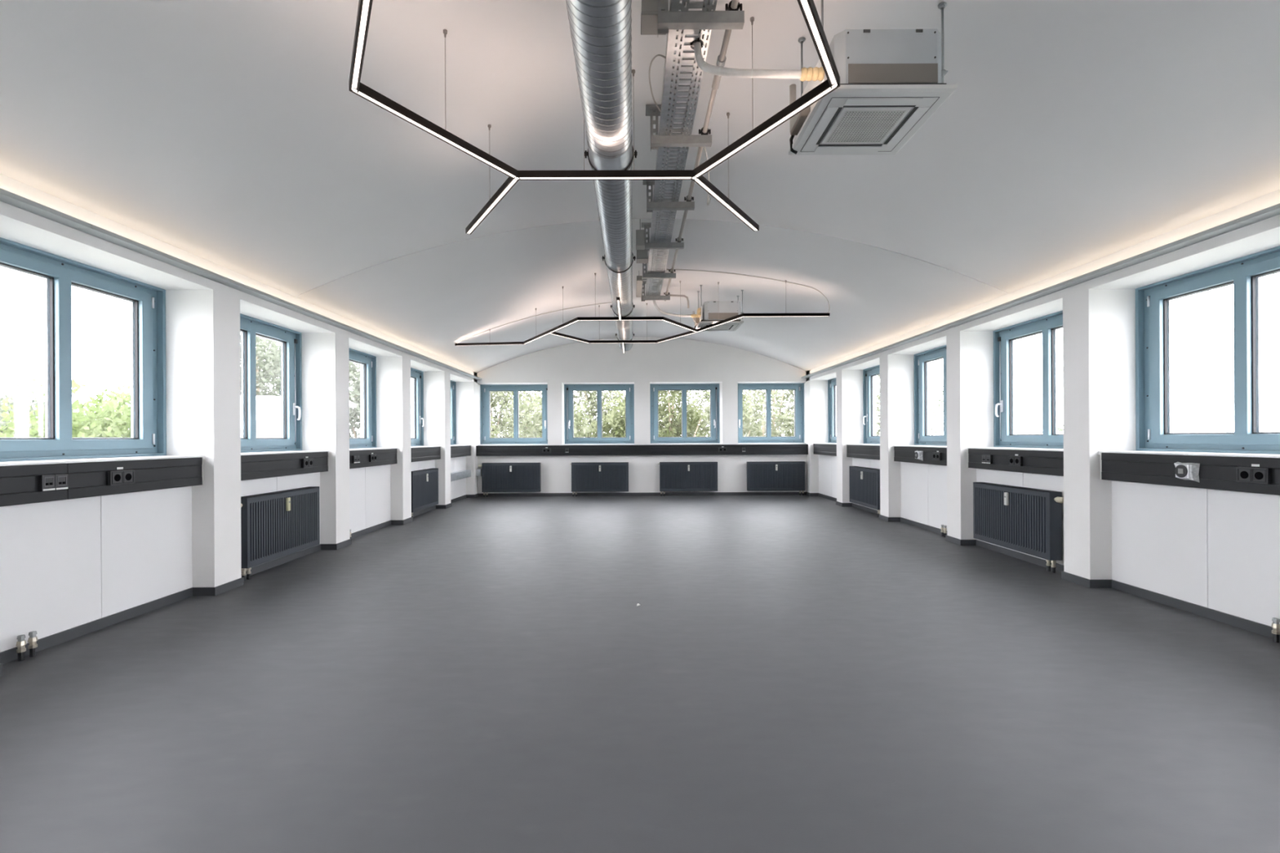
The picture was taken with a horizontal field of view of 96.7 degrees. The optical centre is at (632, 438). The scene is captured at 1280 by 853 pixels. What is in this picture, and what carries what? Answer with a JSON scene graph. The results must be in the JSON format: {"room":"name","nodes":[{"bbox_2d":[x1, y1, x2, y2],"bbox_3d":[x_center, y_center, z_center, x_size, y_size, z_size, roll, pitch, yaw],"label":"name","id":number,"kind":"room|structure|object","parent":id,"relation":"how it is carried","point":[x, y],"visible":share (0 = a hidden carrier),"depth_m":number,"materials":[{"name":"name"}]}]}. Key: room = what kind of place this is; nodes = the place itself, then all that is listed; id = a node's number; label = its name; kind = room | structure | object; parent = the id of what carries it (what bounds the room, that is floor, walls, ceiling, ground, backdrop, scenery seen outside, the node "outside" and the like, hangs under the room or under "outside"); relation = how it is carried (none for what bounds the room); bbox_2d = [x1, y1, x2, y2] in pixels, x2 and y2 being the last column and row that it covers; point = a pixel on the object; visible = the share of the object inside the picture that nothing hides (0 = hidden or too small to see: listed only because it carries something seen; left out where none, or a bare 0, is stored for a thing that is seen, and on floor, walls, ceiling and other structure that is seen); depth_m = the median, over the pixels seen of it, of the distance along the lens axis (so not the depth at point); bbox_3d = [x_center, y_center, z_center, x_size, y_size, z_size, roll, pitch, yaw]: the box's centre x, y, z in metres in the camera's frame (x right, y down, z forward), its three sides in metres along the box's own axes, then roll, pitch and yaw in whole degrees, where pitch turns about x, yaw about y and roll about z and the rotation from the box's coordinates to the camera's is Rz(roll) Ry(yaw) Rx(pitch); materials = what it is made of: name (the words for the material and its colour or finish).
{"room":"empty office space","nodes":[
{"label":"empty office space","id":0,"kind":"room"},
{"bbox_2d":[0,173,477,652],"bbox_3d":[-3.295,-0.080,4.225,0.550,2.430,14.450,0,0,0],"label":"wall","id":1,"kind":"structure","parent":0,"point":[65,564],"depth_m":4.10,"materials":[{"name":"white paint"}]},
{"bbox_2d":[0,457,203,506],"bbox_3d":[-3.118,0.236,3.391,0.122,0.198,1.378,0,0,0],"label":"dado trunking","id":2,"kind":"object","parent":1,"relation":"attached to","point":[30,483],"visible":0.99,"depth_m":3.24,"materials":[{"name":"black plastic"}]},
{"bbox_2d":[39,474,55,491],"bbox_3d":[-3.070,0.234,2.982,0.018,0.084,0.066,0,0,0],"label":"outlet","id":3,"kind":"object","parent":2,"relation":"attached to","point":[46,482],"depth_m":2.97,"materials":[{"name":"black plastic"}]},
{"bbox_2d":[54,473,67,490],"bbox_3d":[-3.070,0.234,3.050,0.018,0.084,0.066,0,0,0],"label":"outlet","id":4,"kind":"object","parent":2,"relation":"attached to","point":[60,479],"depth_m":3.05,"materials":[{"name":"black plastic"}]},
{"bbox_2d":[107,469,134,485],"bbox_3d":[-3.069,0.235,3.413,0.020,0.086,0.160,0,0,0],"label":"power socket","id":5,"kind":"object","parent":2,"relation":"attached to","point":[115,477],"depth_m":3.40,"materials":[{"name":"black plastic"}]},
{"bbox_2d":[0,237,204,466],"bbox_3d":[-3.292,-0.458,3.400,0.411,1.223,1.400,0,0,0],"label":"window","id":6,"kind":"structure","parent":1,"relation":"in","point":[148,439],"depth_m":3.48,"materials":[{"name":"blue metal"}]},
{"bbox_2d":[0,493,478,676],"bbox_3d":[-3.089,1.105,4.209,0.172,0.060,13.682,0,0,0],"label":"baseboard","id":7,"kind":"structure","parent":1,"relation":"attached to","point":[6,656],"depth_m":3.96,"materials":[{"name":"plastic"}]},
{"bbox_2d":[0,187,481,379],"bbox_3d":[-2.978,-1.146,4.074,0.095,0.024,13.947,0,0,0],"label":"trim","id":8,"kind":"structure","parent":1,"relation":"attached to","point":[6,197],"depth_m":3.65,"materials":[{"name":"white"}]},
{"bbox_2d":[240,313,328,455],"bbox_3d":[-3.292,-0.458,5.080,0.411,1.223,1.400,0,0,0],"label":"window","id":9,"kind":"structure","parent":1,"relation":"in","point":[290,441],"depth_m":5.41,"materials":[{"name":"blue metal"}]},
{"bbox_2d":[240,451,328,480],"bbox_3d":[-3.118,0.236,5.071,0.122,0.198,1.378,0,0,0],"label":"dado trunking","id":10,"kind":"object","parent":1,"relation":"attached to","point":[270,465],"visible":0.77,"depth_m":5.00,"materials":[{"name":"black plastic"}]},
{"bbox_2d":[349,348,397,450],"bbox_3d":[-3.292,-0.458,6.760,0.411,1.223,1.400,0,0,0],"label":"window","id":11,"kind":"structure","parent":1,"relation":"in","point":[368,441],"depth_m":7.30,"materials":[{"name":"blue metal"}]},
{"bbox_2d":[349,448,397,468],"bbox_3d":[-3.118,0.236,6.751,0.122,0.198,1.378,0,0,0],"label":"dado trunking","id":12,"kind":"object","parent":1,"relation":"attached to","point":[362,458],"visible":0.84,"depth_m":6.71,"materials":[{"name":"black plastic"}]},
{"bbox_2d":[410,367,440,448],"bbox_3d":[-3.292,-0.458,8.440,0.411,1.223,1.400,0,0,0],"label":"window","id":13,"kind":"structure","parent":1,"relation":"in","point":[417,441],"depth_m":8.98,"materials":[{"name":"blue metal"}]},
{"bbox_2d":[410,446,440,462],"bbox_3d":[-3.129,0.236,8.431,0.100,0.198,1.378,0,0,0],"label":"dado trunking","id":14,"kind":"object","parent":1,"relation":"attached to","point":[418,454],"visible":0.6,"depth_m":8.45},
{"bbox_2d":[450,380,471,446],"bbox_3d":[-3.292,-0.458,10.120,0.411,1.223,1.400,0,0,0],"label":"window","id":15,"kind":"structure","parent":1,"relation":"in","point":[453,384],"depth_m":10.79,"materials":[{"name":"blue metal"}]},
{"bbox_2d":[450,445,471,457],"bbox_3d":[-3.129,0.236,10.119,0.100,0.198,1.394,0,0,0],"label":"dado trunking","id":16,"kind":"object","parent":1,"relation":"attached to","point":[455,451],"visible":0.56,"depth_m":10.14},
{"bbox_2d":[450,468,481,481],"bbox_3d":[-3.049,0.704,10.315,0.255,0.220,1.470,0,0,0],"label":"channel","id":17,"kind":"object","parent":1,"relation":"attached to","point":[465,473],"visible":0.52,"depth_m":10.32,"materials":[{"name":"metal"}]},
{"bbox_2d":[0,494,1279,852],"bbox_3d":[0.181,1.179,4.275,7.590,0.120,14.550,0,0,0],"label":"floor","id":18,"kind":"structure","parent":0,"point":[797,673],"depth_m":2.41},
{"bbox_2d":[15,631,37,661],"bbox_3d":[-3.120,1.071,2.930,0.038,0.128,0.094,0,0,0],"label":"radiator valve","id":19,"kind":"object","parent":18,"relation":"on","point":[20,644],"visible":1,"depth_m":2.91,"materials":[{"name":"silver metal"}]},
{"bbox_2d":[240,486,319,581],"bbox_3d":[-3.096,0.802,4.963,0.158,0.665,1.117,0,0,0],"label":"radiator","id":20,"kind":"object","parent":18,"relation":"on","point":[274,525],"visible":0.95,"depth_m":4.88,"materials":[{"name":"black metal"}]},
{"bbox_2d":[240,486,319,498],"bbox_3d":[-3.093,0.474,5.005,0.100,0.008,1.030,0,0,0],"label":"grille","id":21,"kind":"object","parent":20,"relation":"attached to","point":[308,489],"depth_m":4.98,"materials":[{"name":"metal"}]},
{"bbox_2d":[411,467,438,516],"bbox_3d":[-3.096,0.802,8.366,0.158,0.665,1.062,0,0,0],"label":"radiator","id":22,"kind":"object","parent":18,"relation":"on","point":[424,482],"visible":0.89,"depth_m":8.29,"materials":[{"name":"metal"}]},
{"bbox_2d":[569,462,628,496],"bbox_3d":[-0.647,0.796,10.970,1.126,0.655,0.158,0,0,0],"label":"radiator","id":23,"kind":"object","parent":18,"relation":"on","point":[585,476],"visible":1,"depth_m":10.91,"materials":[{"name":"metal"}]},
{"bbox_2d":[658,462,717,496],"bbox_3d":[1.057,0.787,10.970,1.138,0.655,0.158,0,0,0],"label":"radiator","id":24,"kind":"object","parent":18,"relation":"on","point":[673,476],"visible":1,"depth_m":10.91,"materials":[{"name":"metal"}]},
{"bbox_2d":[746,461,805,495],"bbox_3d":[2.768,0.779,10.970,1.132,0.655,0.158,0,0,0],"label":"radiator","id":25,"kind":"object","parent":18,"relation":"on","point":[761,475],"visible":1,"depth_m":10.91,"materials":[{"name":"metal"}]},
{"bbox_2d":[848,466,879,516],"bbox_3d":[3.454,0.771,8.406,0.158,0.665,1.062,0,0,0],"label":"radiator","id":26,"kind":"object","parent":18,"relation":"on","point":[864,482],"visible":0.93,"depth_m":8.34,"materials":[{"name":"metal"}]},
{"bbox_2d":[973,482,1063,573],"bbox_3d":[3.454,0.771,5.119,0.158,0.665,1.127,0,0,0],"label":"radiator","id":27,"kind":"object","parent":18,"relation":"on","point":[1025,520],"visible":0.99,"depth_m":4.99,"materials":[{"name":"metal"}]},
{"bbox_2d":[973,482,1061,493],"bbox_3d":[3.447,0.443,5.160,0.100,0.008,1.040,0,0,0],"label":"grille","id":28,"kind":"object","parent":27,"relation":"attached to","point":[1013,488],"depth_m":5.12,"materials":[{"name":"metal"}]},
{"bbox_2d":[1271,617,1279,643],"bbox_3d":[3.480,1.040,3.050,0.038,0.128,0.094,0,0,0],"label":"radiator valve","id":29,"kind":"object","parent":18,"relation":"on","point":[1275,624],"visible":1,"depth_m":3.07,"materials":[{"name":"silver metal"}]},
{"bbox_2d":[0,0,1279,373],"bbox_3d":[0.167,-1.725,4.175,6.644,0.921,14.350,0,0,0],"label":"ceiling","id":30,"kind":"structure","parent":0,"point":[232,135],"depth_m":3.27,"materials":[{"name":"paint"}]},
{"bbox_2d":[348,0,839,234],"bbox_3d":[-0.144,-1.675,2.647,1.976,0.578,2.429,0,0,0],"label":"pendant lamp","id":31,"kind":"object","parent":30,"relation":"hanging from","point":[808,8],"visible":0.87,"depth_m":2.64,"materials":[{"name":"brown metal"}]},
{"bbox_2d":[351,0,369,90],"bbox_3d":[-0.878,-1.386,1.861,0.016,0.003,0.926,0,0,-30],"label":"diffuser","id":32,"kind":"object","parent":31,"relation":"attached to","point":[362,21],"depth_m":1.99,"materials":[{"name":"white"}]},
{"bbox_2d":[352,89,516,178],"bbox_3d":[-0.865,-1.386,2.648,0.016,0.003,0.915,0,0,32],"label":"diffuser","id":33,"kind":"object","parent":31,"relation":"attached to","point":[366,95],"depth_m":2.57,"materials":[{"name":"white"}]},
{"bbox_2d":[466,177,517,233],"bbox_3d":[-0.866,-1.386,3.440,0.016,0.003,0.948,0,0,-31],"label":"diffuser","id":34,"kind":"object","parent":31,"relation":"attached to","point":[511,182],"depth_m":3.38,"materials":[{"name":"white"}]},
{"bbox_2d":[516,177,693,178],"bbox_3d":[-0.146,-1.389,3.038,0.947,0.003,0.016,0,0,0],"label":"diffuser","id":35,"kind":"object","parent":31,"relation":"attached to","point":[517,177],"depth_m":3.03,"materials":[{"name":"white"}]},
{"bbox_2d":[693,177,756,230],"bbox_3d":[0.576,-1.393,3.428,0.016,0.003,0.921,0,0,33],"label":"diffuser","id":36,"kind":"object","parent":31,"relation":"attached to","point":[705,185],"depth_m":3.36,"materials":[{"name":"white"}]},
{"bbox_2d":[693,85,836,177],"bbox_3d":[0.563,-1.393,2.645,0.016,0.003,0.920,0,0,-31],"label":"diffuser","id":37,"kind":"object","parent":31,"relation":"attached to","point":[824,91],"depth_m":2.56,"materials":[{"name":"white"}]},
{"bbox_2d":[800,0,837,86],"bbox_3d":[0.566,-1.393,1.850,0.016,0.003,0.926,0,0,30],"label":"diffuser","id":38,"kind":"object","parent":31,"relation":"attached to","point":[807,8],"depth_m":1.99,"materials":[{"name":"white"}]},
{"bbox_2d":[565,0,637,351],"bbox_3d":[-0.133,-1.765,5.600,0.316,0.407,9.400,0,0,0],"label":"ventilation duct","id":39,"kind":"object","parent":30,"relation":"hanging from","point":[601,29],"visible":0.94,"depth_m":2.84,"materials":[{"name":"metal"}]},
{"bbox_2d":[454,272,829,353],"bbox_3d":[-0.198,-1.676,7.505,2.442,0.580,4.710,0,0,-41],"label":"pendant lamp","id":40,"kind":"object","parent":30,"relation":"hanging from","point":[552,331],"visible":1,"depth_m":7.08,"materials":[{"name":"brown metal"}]},
{"bbox_2d":[550,320,578,333],"bbox_3d":[-0.873,-1.386,7.100,0.016,0.003,0.944,0,0,-30],"label":"diffuser","id":41,"kind":"object","parent":40,"relation":"attached to","point":[571,322],"depth_m":7.06,"materials":[{"name":"white"}]},
{"bbox_2d":[697,316,742,332],"bbox_3d":[1.055,-1.395,7.005,0.016,0.003,1.042,0,0,-24],"label":"diffuser","id":42,"kind":"object","parent":40,"relation":"attached to","point":[732,318],"depth_m":6.98,"materials":[{"name":"white"}]},
{"bbox_2d":[635,249,648,263],"bbox_3d":[0.094,-1.884,5.790,0.119,0.168,0.144,0,0,0],"label":"junction box","id":43,"kind":"object","parent":30,"relation":"attached to","point":[642,255],"visible":0.86,"depth_m":5.72,"materials":[{"name":"metal"}]},
{"bbox_2d":[641,280,670,301],"bbox_3d":[0.270,-1.843,7.154,0.387,0.247,0.112,0,0,0],"label":"bracket","id":44,"kind":"object","parent":30,"relation":"attached to","point":[644,297],"visible":0.87,"depth_m":7.10,"materials":[{"name":"metal"}]},
{"bbox_2d":[642,263,675,279],"bbox_3d":[0.270,-1.843,6.184,0.387,0.247,0.112,0,0,0],"label":"bracket","id":45,"kind":"object","parent":30,"relation":"attached to","point":[672,274],"visible":0.84,"depth_m":6.13,"materials":[{"name":"metal"}]},
{"bbox_2d":[640,222,684,251],"bbox_3d":[0.270,-1.843,5.224,0.387,0.247,0.112,0,0,0],"label":"bracket","id":46,"kind":"object","parent":30,"relation":"attached to","point":[648,245],"visible":0.88,"depth_m":5.17,"materials":[{"name":"metal"}]},
{"bbox_2d":[635,219,645,249],"bbox_3d":[0.069,-1.839,5.110,0.089,0.257,0.124,0,0,0],"label":"junction box","id":47,"kind":"object","parent":46,"relation":"attached to","point":[640,234],"visible":1,"depth_m":5.05,"materials":[{"name":"metal"}]},
{"bbox_2d":[642,179,694,213],"bbox_3d":[0.270,-1.843,4.334,0.387,0.247,0.112,0,0,0],"label":"bracket","id":48,"kind":"object","parent":30,"relation":"attached to","point":[651,206],"visible":0.87,"depth_m":4.29,"materials":[{"name":"metal"}]},
{"bbox_2d":[645,104,711,149],"bbox_3d":[0.270,-1.843,3.394,0.387,0.247,0.112,0,0,0],"label":"bracket","id":49,"kind":"object","parent":30,"relation":"attached to","point":[704,140],"visible":0.9,"depth_m":3.35,"materials":[{"name":"metal"}]},
{"bbox_2d":[657,0,744,37],"bbox_3d":[0.270,-1.843,2.424,0.387,0.247,0.112,0,0,0],"label":"bracket","id":50,"kind":"object","parent":30,"relation":"attached to","point":[729,19],"visible":0.9,"depth_m":2.37,"materials":[{"name":"metal"}]},
{"bbox_2d":[640,0,666,35],"bbox_3d":[0.091,-1.884,2.480,0.114,0.168,0.124,0,0,0],"label":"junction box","id":51,"kind":"object","parent":50,"relation":"attached to","point":[649,13],"visible":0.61,"depth_m":2.44,"materials":[{"name":"metal"}]},
{"bbox_2d":[644,0,717,296],"bbox_3d":[0.248,-1.805,4.100,0.186,0.062,6.400,0,0,0],"label":"cable tray","id":52,"kind":"object","parent":50,"relation":"attached to","point":[660,225],"visible":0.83,"depth_m":3.10,"materials":[{"name":"metal"}]},
{"bbox_2d":[664,0,738,308],"bbox_3d":[0.561,-1.744,4.161,0.316,0.172,6.521,0,0,0],"label":"conduit","id":53,"kind":"object","parent":50,"relation":"on","point":[721,60],"visible":0.8,"depth_m":3.13,"materials":[{"name":"metal"}]},
{"bbox_2d":[692,284,743,331],"bbox_3d":[1.090,-1.677,7.353,0.628,0.528,0.546,0,0,0],"label":"air conditioner","id":54,"kind":"object","parent":30,"relation":"attached to","point":[709,313],"visible":0.86,"depth_m":7.13,"materials":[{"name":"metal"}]},
{"bbox_2d":[666,268,829,312],"bbox_3d":[1.325,-1.696,6.571,1.867,0.542,0.024,0,0,2],"label":"cable","id":55,"kind":"object","parent":30,"relation":"hanging from","point":[667,268],"visible":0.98,"depth_m":6.56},
{"bbox_2d":[788,0,957,155],"bbox_3d":[1.048,-1.679,2.613,0.628,0.531,0.546,0,0,0],"label":"air conditioner","id":56,"kind":"object","parent":30,"relation":"attached to","point":[892,81],"visible":0.91,"depth_m":2.41,"materials":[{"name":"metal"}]},
{"bbox_2d":[690,37,824,81],"bbox_3d":[0.540,-1.688,2.501,0.578,0.286,0.094,0,0,14],"label":"refrigerant line","id":57,"kind":"object","parent":56,"relation":"attached to","point":[810,73],"visible":0.98,"depth_m":2.47,"materials":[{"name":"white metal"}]},
{"bbox_2d":[826,110,906,142],"bbox_3d":[1.061,-1.427,2.613,0.263,0.002,0.263,0,0,0],"label":"grille","id":58,"kind":"object","parent":56,"relation":"attached to","point":[849,126],"depth_m":2.60,"materials":[{"name":"plastic"}]},
{"bbox_2d":[477,337,806,493],"bbox_3d":[0.172,-0.548,11.275,7.390,3.335,0.450,0,0,0],"label":"wall","id":59,"kind":"structure","parent":0,"point":[674,361],"depth_m":11.05,"materials":[{"name":"white paint"}]},
{"bbox_2d":[478,462,541,497],"bbox_3d":[-2.383,0.804,10.970,1.197,0.655,0.158,0,0,0],"label":"radiator","id":60,"kind":"object","parent":59,"relation":"attached to","point":[495,477],"visible":1,"depth_m":10.91,"materials":[{"name":"metal"}]},
{"bbox_2d":[477,384,547,445],"bbox_3d":[-2.357,-0.462,11.290,1.400,1.223,0.471,0,0,0],"label":"window","id":61,"kind":"structure","parent":59,"relation":"in","point":[486,439],"depth_m":11.42,"materials":[{"name":"blue metal"}]},
{"bbox_2d":[562,383,634,444],"bbox_3d":[-0.674,-0.470,11.290,1.400,1.223,0.471,0,0,0],"label":"window","id":62,"kind":"structure","parent":59,"relation":"in","point":[569,439],"depth_m":11.42,"materials":[{"name":"blue metal"}]},
{"bbox_2d":[475,444,808,456],"bbox_3d":[0.176,0.230,10.988,6.510,0.198,0.120,0,0,0],"label":"dado trunking","id":63,"kind":"object","parent":59,"relation":"attached to","point":[740,449],"visible":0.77,"depth_m":10.95,"materials":[{"name":"black plastic"}]},
{"bbox_2d":[478,492,806,496],"bbox_3d":[0.180,1.089,11.044,6.686,0.060,0.012,0,0,0],"label":"baseboard","id":64,"kind":"structure","parent":59,"relation":"attached to","point":[646,493],"depth_m":11.04,"materials":[{"name":"plastic"}]},
{"bbox_2d":[649,383,722,444],"bbox_3d":[1.035,-0.478,11.290,1.400,1.223,0.471,0,0,0],"label":"window","id":65,"kind":"structure","parent":59,"relation":"in","point":[714,438],"depth_m":11.42,"materials":[{"name":"blue metal"}]},
{"bbox_2d":[737,382,806,444],"bbox_3d":[2.733,-0.486,11.290,1.400,1.223,0.471,0,0,0],"label":"window","id":66,"kind":"structure","parent":59,"relation":"in","point":[798,388],"depth_m":11.42,"materials":[{"name":"blue metal"}]},
{"bbox_2d":[803,189,1279,626],"bbox_3d":[3.644,-0.112,4.225,0.550,2.430,14.450,0,0,0],"label":"wall","id":67,"kind":"structure","parent":0,"point":[1219,550],"depth_m":4.20,"materials":[{"name":"white paint"}]},
{"bbox_2d":[813,377,836,444],"bbox_3d":[3.637,-0.491,10.120,0.411,1.223,1.400,0,0,0],"label":"window","id":68,"kind":"structure","parent":67,"relation":"in","point":[832,399],"depth_m":10.66,"materials":[{"name":"blue metal"}]},
{"bbox_2d":[813,444,836,456],"bbox_3d":[3.481,0.205,10.119,0.100,0.198,1.394,0,0,0],"label":"dado trunking","id":69,"kind":"object","parent":67,"relation":"attached to","point":[819,449],"visible":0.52,"depth_m":10.13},
{"bbox_2d":[846,364,879,445],"bbox_3d":[3.637,-0.491,8.465,0.411,1.223,1.400,0,0,0],"label":"window","id":70,"kind":"structure","parent":67,"relation":"in","point":[868,374],"depth_m":9.00,"materials":[{"name":"blue metal"}]},
{"bbox_2d":[846,444,879,459],"bbox_3d":[3.481,0.205,8.456,0.100,0.198,1.378,0,0,0],"label":"dado trunking","id":71,"kind":"object","parent":67,"relation":"attached to","point":[873,452],"visible":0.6,"depth_m":8.46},
{"bbox_2d":[893,345,946,448],"bbox_3d":[3.637,-0.491,6.810,0.411,1.223,1.400,0,0,0],"label":"window","id":72,"kind":"structure","parent":67,"relation":"in","point":[922,360],"depth_m":7.34,"materials":[{"name":"blue metal"}]},
{"bbox_2d":[893,446,946,466],"bbox_3d":[3.456,0.205,6.801,0.150,0.198,1.378,0,0,0],"label":"dado trunking","id":73,"kind":"object","parent":67,"relation":"attached to","point":[928,455],"visible":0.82,"depth_m":6.74,"materials":[{"name":"black plastic"}]},
{"bbox_2d":[966,310,1063,451],"bbox_3d":[3.637,-0.491,5.155,0.411,1.223,1.400,0,0,0],"label":"window","id":74,"kind":"structure","parent":67,"relation":"in","point":[1005,437],"depth_m":5.44,"materials":[{"name":"blue metal"}]},
{"bbox_2d":[967,448,1063,475],"bbox_3d":[3.470,0.205,5.146,0.122,0.198,1.378,0,0,0],"label":"dado trunking","id":75,"kind":"object","parent":67,"relation":"attached to","point":[1038,462],"visible":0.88,"depth_m":5.05,"materials":[{"name":"black plastic"}]},
{"bbox_2d":[806,492,1272,638],"bbox_3d":[3.449,1.074,4.309,0.172,0.060,13.482,0,0,0],"label":"baseboard","id":76,"kind":"structure","parent":67,"relation":"attached to","point":[1236,621],"depth_m":4.19,"materials":[{"name":"plastic"}]},
{"bbox_2d":[801,203,1279,377],"bbox_3d":[3.317,-1.176,4.074,0.095,0.024,13.947,0,0,0],"label":"trim","id":77,"kind":"structure","parent":67,"relation":"attached to","point":[1268,212],"depth_m":3.96,"materials":[{"name":"white"}]},
{"bbox_2d":[1098,245,1279,457],"bbox_3d":[3.637,-0.491,3.500,0.411,1.223,1.400,0,0,0],"label":"window","id":78,"kind":"structure","parent":67,"relation":"in","point":[1154,434],"depth_m":3.69,"materials":[{"name":"blue metal"}]},
{"bbox_2d":[1100,452,1279,495],"bbox_3d":[3.456,0.205,3.491,0.150,0.198,1.378,0,0,0],"label":"dado trunking","id":79,"kind":"object","parent":67,"relation":"attached to","point":[1260,475],"visible":1,"depth_m":3.45,"materials":[{"name":"black plastic"}]},
{"bbox_2d":[1175,463,1190,478],"bbox_3d":[3.400,0.204,3.515,0.022,0.084,0.084,0,0,0],"label":"outlet plate","id":80,"kind":"object","parent":79,"relation":"attached to","point":[1182,470],"depth_m":3.50,"materials":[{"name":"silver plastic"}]},
{"bbox_2d":[1173,462,1199,482],"bbox_3d":[3.413,0.209,3.513,0.036,0.122,0.140,0,0,0],"label":"power outlet","id":81,"kind":"object","parent":79,"relation":"attached to","point":[1184,472],"depth_m":3.49,"materials":[{"name":"metal"}]},
{"bbox_2d":[1236,466,1271,484],"bbox_3d":[3.421,0.205,3.137,0.020,0.086,0.160,0,0,0],"label":"power socket","id":82,"kind":"object","parent":79,"relation":"attached to","point":[1245,475],"depth_m":3.13,"materials":[{"name":"black plastic"}]},
{"label":"outside","id":83,"kind":"structure","parent":0,"visible":0},
{"bbox_3d":[0.023,4.820,10.000,140.000,0.200,140.000,0,0,0],"label":"ground","id":84,"kind":"structure","parent":83,"visible":0},
{"bbox_2d":[0,404,44,437],"bbox_3d":[-17.636,1.910,15.716,5.061,5.796,4.576,0,0,-31],"label":"bush","id":85,"kind":"object","parent":84,"relation":"on","point":[6,433],"visible":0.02,"depth_m":16.14,"materials":[{"name":"green plant"}]},
{"bbox_2d":[0,382,78,436],"bbox_3d":[-22.380,1.317,21.206,4.847,7.025,4.823,0,0,12],"label":"bush","id":86,"kind":"object","parent":84,"relation":"on","point":[12,397],"visible":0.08,"depth_m":20.87,"materials":[{"name":"green plant"}]},
{"bbox_2d":[0,378,130,437],"bbox_3d":[-15.018,1.605,16.302,4.637,6.381,4.554,0,0,8],"label":"bush","id":87,"kind":"object","parent":84,"relation":"on","point":[107,428],"visible":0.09,"depth_m":14.99,"materials":[{"name":"green plant"}]},
{"bbox_2d":[28,386,130,437],"bbox_3d":[-18.346,1.440,20.712,5.169,6.742,4.870,0,0,0],"label":"bush","id":88,"kind":"object","parent":84,"relation":"on","point":[127,395],"visible":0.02,"depth_m":20.32,"materials":[{"name":"green plant"}]},
{"bbox_2d":[240,331,280,395],"bbox_3d":[-14.604,-0.137,21.893,5.914,9.856,5.256,0,0,-19],"label":"tree","id":89,"kind":"object","parent":84,"relation":"on","point":[270,372],"visible":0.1,"depth_m":20.86,"materials":[{"name":"green plant"}]},
{"bbox_2d":[256,395,356,437],"bbox_3d":[-11.079,1.812,16.939,4.800,5.920,3.550,0,0,-20],"label":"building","id":90,"kind":"structure","parent":84,"relation":"on","point":[268,407],"depth_m":15.76,"materials":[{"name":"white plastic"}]},
{"bbox_2d":[349,361,360,437],"bbox_3d":[-10.628,0.302,22.562,5.076,8.943,5.429,0,0,34],"label":"tree","id":91,"kind":"object","parent":84,"relation":"on","point":[355,394],"visible":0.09,"depth_m":21.28,"materials":[{"name":"green plant"}]},
{"bbox_2d":[490,391,527,437],"bbox_3d":[-7.559,-0.107,30.424,4.584,9.732,3.820,0,0,-3],"label":"tree","id":92,"kind":"object","parent":84,"relation":"on","point":[499,396],"visible":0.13,"depth_m":29.73,"materials":[{"name":"green plant"}]},
{"bbox_2d":[490,391,582,437],"bbox_3d":[-3.718,1.656,22.367,3.987,7.710,3.772,0,0,18],"label":"tree","id":93,"kind":"object","parent":84,"relation":"on","point":[526,406],"visible":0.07,"depth_m":21.72,"materials":[{"name":"green plant"}]},
{"bbox_2d":[506,395,593,437],"bbox_3d":[-2.571,1.983,17.897,3.255,6.649,3.432,0,0,0],"label":"tree","id":94,"kind":"object","parent":84,"relation":"on","point":[537,432],"visible":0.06,"depth_m":17.60,"materials":[{"name":"green plant"}]},
{"bbox_2d":[573,391,625,437],"bbox_3d":[-1.676,-0.231,29.581,4.482,9.923,3.667,0,0,-23],"label":"tree","id":95,"kind":"object","parent":84,"relation":"on","point":[591,411],"visible":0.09,"depth_m":28.74,"materials":[{"name":"green plant"}]},
{"bbox_2d":[576,391,659,437],"bbox_3d":[-0.321,1.675,19.967,3.717,7.146,3.438,0,0,-23],"label":"tree","id":96,"kind":"object","parent":84,"relation":"on","point":[612,427],"visible":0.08,"depth_m":19.55,"materials":[{"name":"green plant"}]},
{"bbox_2d":[657,390,710,436],"bbox_3d":[1.579,1.210,23.533,4.516,8.658,3.504,0,0,-11],"label":"tree","id":97,"kind":"object","parent":84,"relation":"on","point":[673,428],"visible":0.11,"depth_m":23.21,"materials":[{"name":"green plant"}]},
{"bbox_2d":[678,390,745,436],"bbox_3d":[4.277,-0.177,31.130,4.586,9.760,3.928,0,0,-35],"label":"tree","id":98,"kind":"object","parent":84,"relation":"on","point":[695,393],"visible":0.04,"depth_m":30.67,"materials":[{"name":"green plant"}]},
{"bbox_2d":[698,390,764,436],"bbox_3d":[3.034,1.536,18.587,3.135,6.349,3.204,0,0,30],"label":"tree","id":99,"kind":"object","parent":84,"relation":"on","point":[748,428],"visible":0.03,"depth_m":18.28,"materials":[{"name":"green plant"}]},
{"bbox_2d":[742,390,794,436],"bbox_3d":[4.901,1.206,21.611,3.371,7.514,3.703,0,0,0],"label":"tree","id":100,"kind":"object","parent":84,"relation":"on","point":[783,418],"visible":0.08,"depth_m":20.98,"materials":[{"name":"green plant"}]},
{"bbox_2d":[742,390,794,436],"bbox_3d":[7.175,-0.067,29.580,4.458,9.512,3.766,0,0,-5],"label":"tree","id":101,"kind":"object","parent":84,"relation":"on","point":[786,395],"visible":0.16,"depth_m":29.46,"materials":[{"name":"green plant"}]},
{"bbox_2d":[784,374,879,435],"bbox_3d":[7.598,0.932,20.512,4.360,7.710,3.851,0,0,-28],"label":"tree","id":102,"kind":"object","parent":84,"relation":"on","point":[877,431],"visible":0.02,"depth_m":20.10,"materials":[{"name":"green plant"}]},
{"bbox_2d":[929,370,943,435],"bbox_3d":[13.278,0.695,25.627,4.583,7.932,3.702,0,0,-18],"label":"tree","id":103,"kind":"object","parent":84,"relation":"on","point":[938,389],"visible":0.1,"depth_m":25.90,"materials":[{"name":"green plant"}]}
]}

